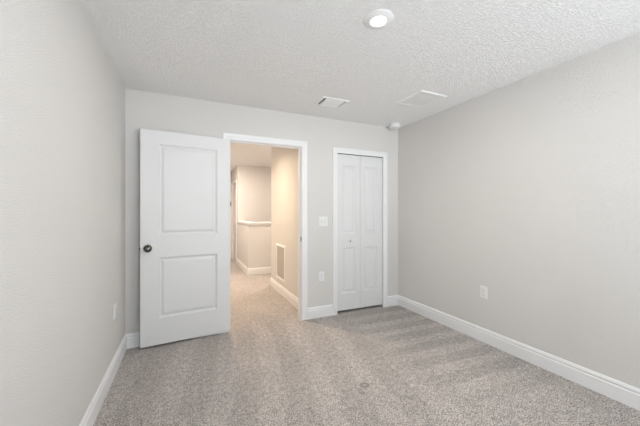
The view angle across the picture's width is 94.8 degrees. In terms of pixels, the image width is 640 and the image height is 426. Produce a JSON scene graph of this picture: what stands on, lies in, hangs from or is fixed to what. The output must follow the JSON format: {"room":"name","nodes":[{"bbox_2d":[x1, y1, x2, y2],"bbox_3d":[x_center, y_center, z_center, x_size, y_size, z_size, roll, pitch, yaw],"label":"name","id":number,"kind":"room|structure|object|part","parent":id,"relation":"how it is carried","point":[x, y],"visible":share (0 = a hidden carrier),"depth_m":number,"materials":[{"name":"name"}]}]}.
{"room":"empty bedroom","nodes":[
{"label":"empty bedroom","id":0,"kind":"room"},
{"bbox_2d":[0,0,124,425],"bbox_3d":[-0.907,0.056,0.587,0.115,2.440,4.948,0,0,-24],"label":"wall","id":1,"kind":"structure","parent":0,"point":[62,94],"depth_m":1.30,"materials":[{"name":"beige paint"}]},
{"bbox_2d":[79,334,126,425],"bbox_3d":[-0.848,1.208,0.614,0.015,0.135,4.718,0,0,-24],"label":"baseboard","id":2,"kind":"structure","parent":1,"relation":"attached to","point":[91,414],"depth_m":2.00,"materials":[{"name":"white paint"}]},
{"bbox_2d":[113,303,115,319],"bbox_3d":[-1.637,0.790,2.349,0.009,0.118,0.073,0,0,-24],"label":"power outlet","id":3,"kind":"object","parent":1,"relation":"attached to","point":[114,305],"visible":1,"depth_m":2.32,"materials":[{"name":"white plastic"}]},
{"bbox_2d":[231,165,242,258],"bbox_3d":[-2.195,0.056,7.749,0.115,2.440,1.170,0,0,-24],"label":"wall","id":4,"kind":"structure","parent":0,"point":[237,172],"depth_m":7.26,"materials":[{"name":"beige paint"}]},
{"bbox_2d":[232,179,236,259],"bbox_3d":[-2.262,0.223,7.736,0.018,2.106,0.852,0,0,-24],"label":"trim","id":5,"kind":"structure","parent":4,"relation":"attached to","point":[234,181],"depth_m":7.35,"materials":[{"name":"white paint"}]},
{"bbox_2d":[234,184,235,259],"bbox_3d":[-2.224,0.250,7.752,0.096,2.028,0.720,0,0,-24],"label":"door","id":6,"kind":"structure","parent":4,"relation":"in","point":[235,184],"depth_m":7.86,"materials":[{"name":"white paint"}]},
{"bbox_2d":[236,259,247,274],"bbox_3d":[-1.777,1.208,6.668,0.015,0.135,1.494,0,0,-24],"label":"baseboard","id":7,"kind":"structure","parent":4,"relation":"attached to","point":[240,264],"depth_m":6.53,"materials":[{"name":"white paint"}]},
{"bbox_2d":[238,223,270,267],"bbox_3d":[-0.342,0.753,7.229,3.062,1.045,1.305,0,0,-24],"label":"wall","id":8,"kind":"structure","parent":0,"point":[254,241],"depth_m":6.13,"materials":[{"name":"beige paint"}]},
{"bbox_2d":[237,221,270,224],"bbox_3d":[-0.349,0.231,7.211,3.090,0.060,1.333,0,0,-24],"label":"trim","id":9,"kind":"structure","parent":8,"relation":"on","point":[239,222],"depth_m":6.11,"materials":[{"name":"white paint"}]},
{"bbox_2d":[248,267,270,274],"bbox_3d":[-0.077,1.208,6.625,3.077,0.135,0.015,0,0,-24],"label":"baseboard","id":10,"kind":"structure","parent":8,"relation":"attached to","point":[261,270],"depth_m":6.08,"materials":[{"name":"white paint"}]},
{"bbox_2d":[243,165,270,221],"bbox_3d":[-0.583,0.056,7.900,2.947,2.440,0.115,0,0,-24],"label":"wall","id":11,"kind":"structure","parent":0,"point":[256,179],"depth_m":7.38,"materials":[{"name":"beige paint"}]},
{"bbox_2d":[125,89,397,333],"bbox_3d":[-0.396,0.056,3.471,3.194,2.440,0.115,0,0,-24],"label":"wall","id":12,"kind":"structure","parent":0,"point":[143,109],"depth_m":3.40,"materials":[{"name":"beige paint"}]},
{"bbox_2d":[126,332,222,348],"bbox_3d":[-1.426,1.208,2.933,0.874,0.135,0.015,0,0,-24],"label":"baseboard","id":13,"kind":"structure","parent":12,"relation":"attached to","point":[133,339],"depth_m":2.78,"materials":[{"name":"white paint"}]},
{"bbox_2d":[139,128,230,347],"bbox_3d":[-1.316,0.238,2.938,0.838,2.032,0.170,0,0,-30],"label":"door","id":14,"kind":"structure","parent":12,"relation":"in","point":[185,203],"depth_m":2.91,"materials":[{"name":"white paint"}]},
{"bbox_3d":[-1.588,0.337,2.710,0.063,0.063,0.054,0,0,-30],"label":"knob","id":15,"kind":"part","parent":14,"relation":"part of","materials":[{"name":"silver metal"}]},
{"bbox_2d":[223,132,306,332],"bbox_3d":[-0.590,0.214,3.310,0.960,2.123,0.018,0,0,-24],"label":"trim","id":16,"kind":"structure","parent":12,"relation":"attached to","point":[231,136],"depth_m":3.48,"materials":[{"name":"white paint"}]},
{"bbox_2d":[307,304,332,319],"bbox_3d":[0.004,1.208,3.580,0.345,0.135,0.015,0,0,-24],"label":"baseboard","id":17,"kind":"structure","parent":12,"relation":"attached to","point":[326,310],"depth_m":3.57,"materials":[{"name":"white paint"}]},
{"bbox_2d":[319,272,323,281],"bbox_3d":[0.020,0.783,3.591,0.073,0.118,0.009,0,0,-24],"label":"power outlet","id":18,"kind":"object","parent":12,"relation":"attached to","point":[321,274],"visible":1,"depth_m":3.59,"materials":[{"name":"white plastic"}]},
{"bbox_2d":[319,217,327,225],"bbox_3d":[0.044,0.110,3.596,0.117,0.117,0.020,0,0,-24],"label":"light switch","id":19,"kind":"object","parent":12,"relation":"attached to","point":[323,221],"visible":1,"depth_m":3.60,"materials":[{"name":"white plastic"}]},
{"bbox_2d":[338,153,381,310],"bbox_3d":[0.525,0.248,3.848,0.701,1.996,0.062,0,0,-24],"label":"door","id":20,"kind":"structure","parent":12,"relation":"in","point":[359,176],"depth_m":3.84,"materials":[{"name":"white paint"}]},
{"bbox_2d":[333,147,387,314],"bbox_3d":[0.537,0.232,3.820,0.829,2.088,0.018,0,0,-24],"label":"trim","id":21,"kind":"structure","parent":12,"relation":"attached to","point":[336,150],"depth_m":3.77,"materials":[{"name":"white paint"}]},
{"bbox_2d":[380,157,382,306],"bbox_3d":[0.510,0.254,3.881,0.739,2.045,0.114,0,0,-24],"label":"trim","id":22,"kind":"structure","parent":12,"relation":"attached to","point":[382,157],"depth_m":3.98,"materials":[{"name":"white paint"}]},
{"bbox_2d":[388,295,397,305],"bbox_3d":[0.999,1.208,4.031,0.190,0.135,0.015,0,0,-24],"label":"baseboard","id":23,"kind":"structure","parent":12,"relation":"attached to","point":[392,300],"depth_m":4.03,"materials":[{"name":"white paint"}]},
{"bbox_2d":[271,147,297,297],"bbox_3d":[0.789,0.056,4.980,2.855,2.440,1.657,0,0,-24],"label":"wall","id":24,"kind":"structure","parent":0,"point":[284,161],"depth_m":4.36,"materials":[{"name":"beige paint"}]},
{"bbox_2d":[276,243,285,283],"bbox_3d":[-0.622,0.786,4.620,0.013,0.565,0.485,0,0,-24],"label":"air vent","id":25,"kind":"object","parent":24,"relation":"in","point":[280,249],"visible":1,"depth_m":4.59,"materials":[{"name":"white metal"}]},
{"bbox_2d":[270,278,297,308],"bbox_3d":[-0.525,1.208,4.403,0.015,0.135,1.654,0,0,-24],"label":"baseboard","id":26,"kind":"structure","parent":24,"relation":"attached to","point":[285,293],"depth_m":4.38,"materials":[{"name":"white paint"}]},
{"bbox_2d":[82,0,639,170],"bbox_3d":[0.160,-1.204,3.961,4.842,0.080,10.215,0,0,-24],"label":"ceiling","id":27,"kind":"structure","parent":0,"point":[277,55],"depth_m":2.09,"materials":[{"name":"white paint"}]},
{"bbox_2d":[315,96,348,107],"bbox_3d":[0.124,-1.153,3.105,0.300,0.022,0.235,0,0,-24],"label":"ceiling vent","id":28,"kind":"object","parent":27,"relation":"in","point":[326,101],"visible":1,"depth_m":3.08,"materials":[{"name":"white metal"}]},
{"bbox_2d":[363,9,393,28],"bbox_3d":[0.353,-1.157,1.773,0.181,0.014,0.181,0,0,-24],"label":"recessed light","id":29,"kind":"object","parent":27,"relation":"in","point":[380,18],"visible":1,"depth_m":1.75,"materials":[{"name":"white plastic"}]},
{"bbox_2d":[389,123,400,128],"bbox_3d":[0.992,-1.136,3.884,0.152,0.056,0.152,0,0,-24],"label":"smoke detector","id":30,"kind":"object","parent":27,"relation":"attached to","point":[392,125],"visible":1,"depth_m":3.84,"materials":[{"name":"white plastic"}]},
{"bbox_2d":[397,90,446,107],"bbox_3d":[1.041,-1.157,3.023,0.348,0.013,0.362,0,0,-24],"label":"ceiling vent","id":31,"kind":"object","parent":27,"relation":"in","point":[422,98],"visible":1,"depth_m":3.00,"materials":[{"name":"white metal"}]},
{"bbox_2d":[93,258,639,425],"bbox_3d":[0.209,1.306,3.991,4.727,0.060,10.000,0,0,-24],"label":"floor","id":32,"kind":"structure","parent":0,"point":[376,365],"depth_m":2.26,"materials":[{"name":"carpet"}]},
{"bbox_2d":[398,33,639,388],"bbox_3d":[1.960,0.056,2.278,0.115,2.440,5.665,0,0,-24],"label":"wall","id":33,"kind":"structure","parent":0,"point":[526,190],"depth_m":2.45,"materials":[{"name":"beige paint"}]},
{"bbox_2d":[480,285,486,298],"bbox_3d":[1.611,0.786,2.897,0.009,0.118,0.073,0,0,-24],"label":"power outlet","id":34,"kind":"object","parent":33,"relation":"attached to","point":[483,290],"visible":1,"depth_m":2.89,"materials":[{"name":"white plastic"}]},
{"bbox_2d":[398,295,639,410],"bbox_3d":[2.048,1.208,1.925,0.015,0.135,4.718,0,0,-24],"label":"baseboard","id":35,"kind":"structure","parent":33,"relation":"attached to","point":[624,393],"depth_m":2.42,"materials":[{"name":"white paint"}]},
{"bbox_3d":[-2.939,0.056,8.118,1.168,2.440,0.115,0,0,-24],"label":"wall","id":36,"kind":"structure","parent":0,"visible":0},
{"bbox_2d":[230,183,230,257],"bbox_3d":[-2.842,0.223,8.089,0.832,2.106,0.018,0,0,-24],"label":"trim","id":37,"kind":"structure","parent":36,"relation":"attached to","point":[230,183],"depth_m":8.24,"materials":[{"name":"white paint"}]}
]}

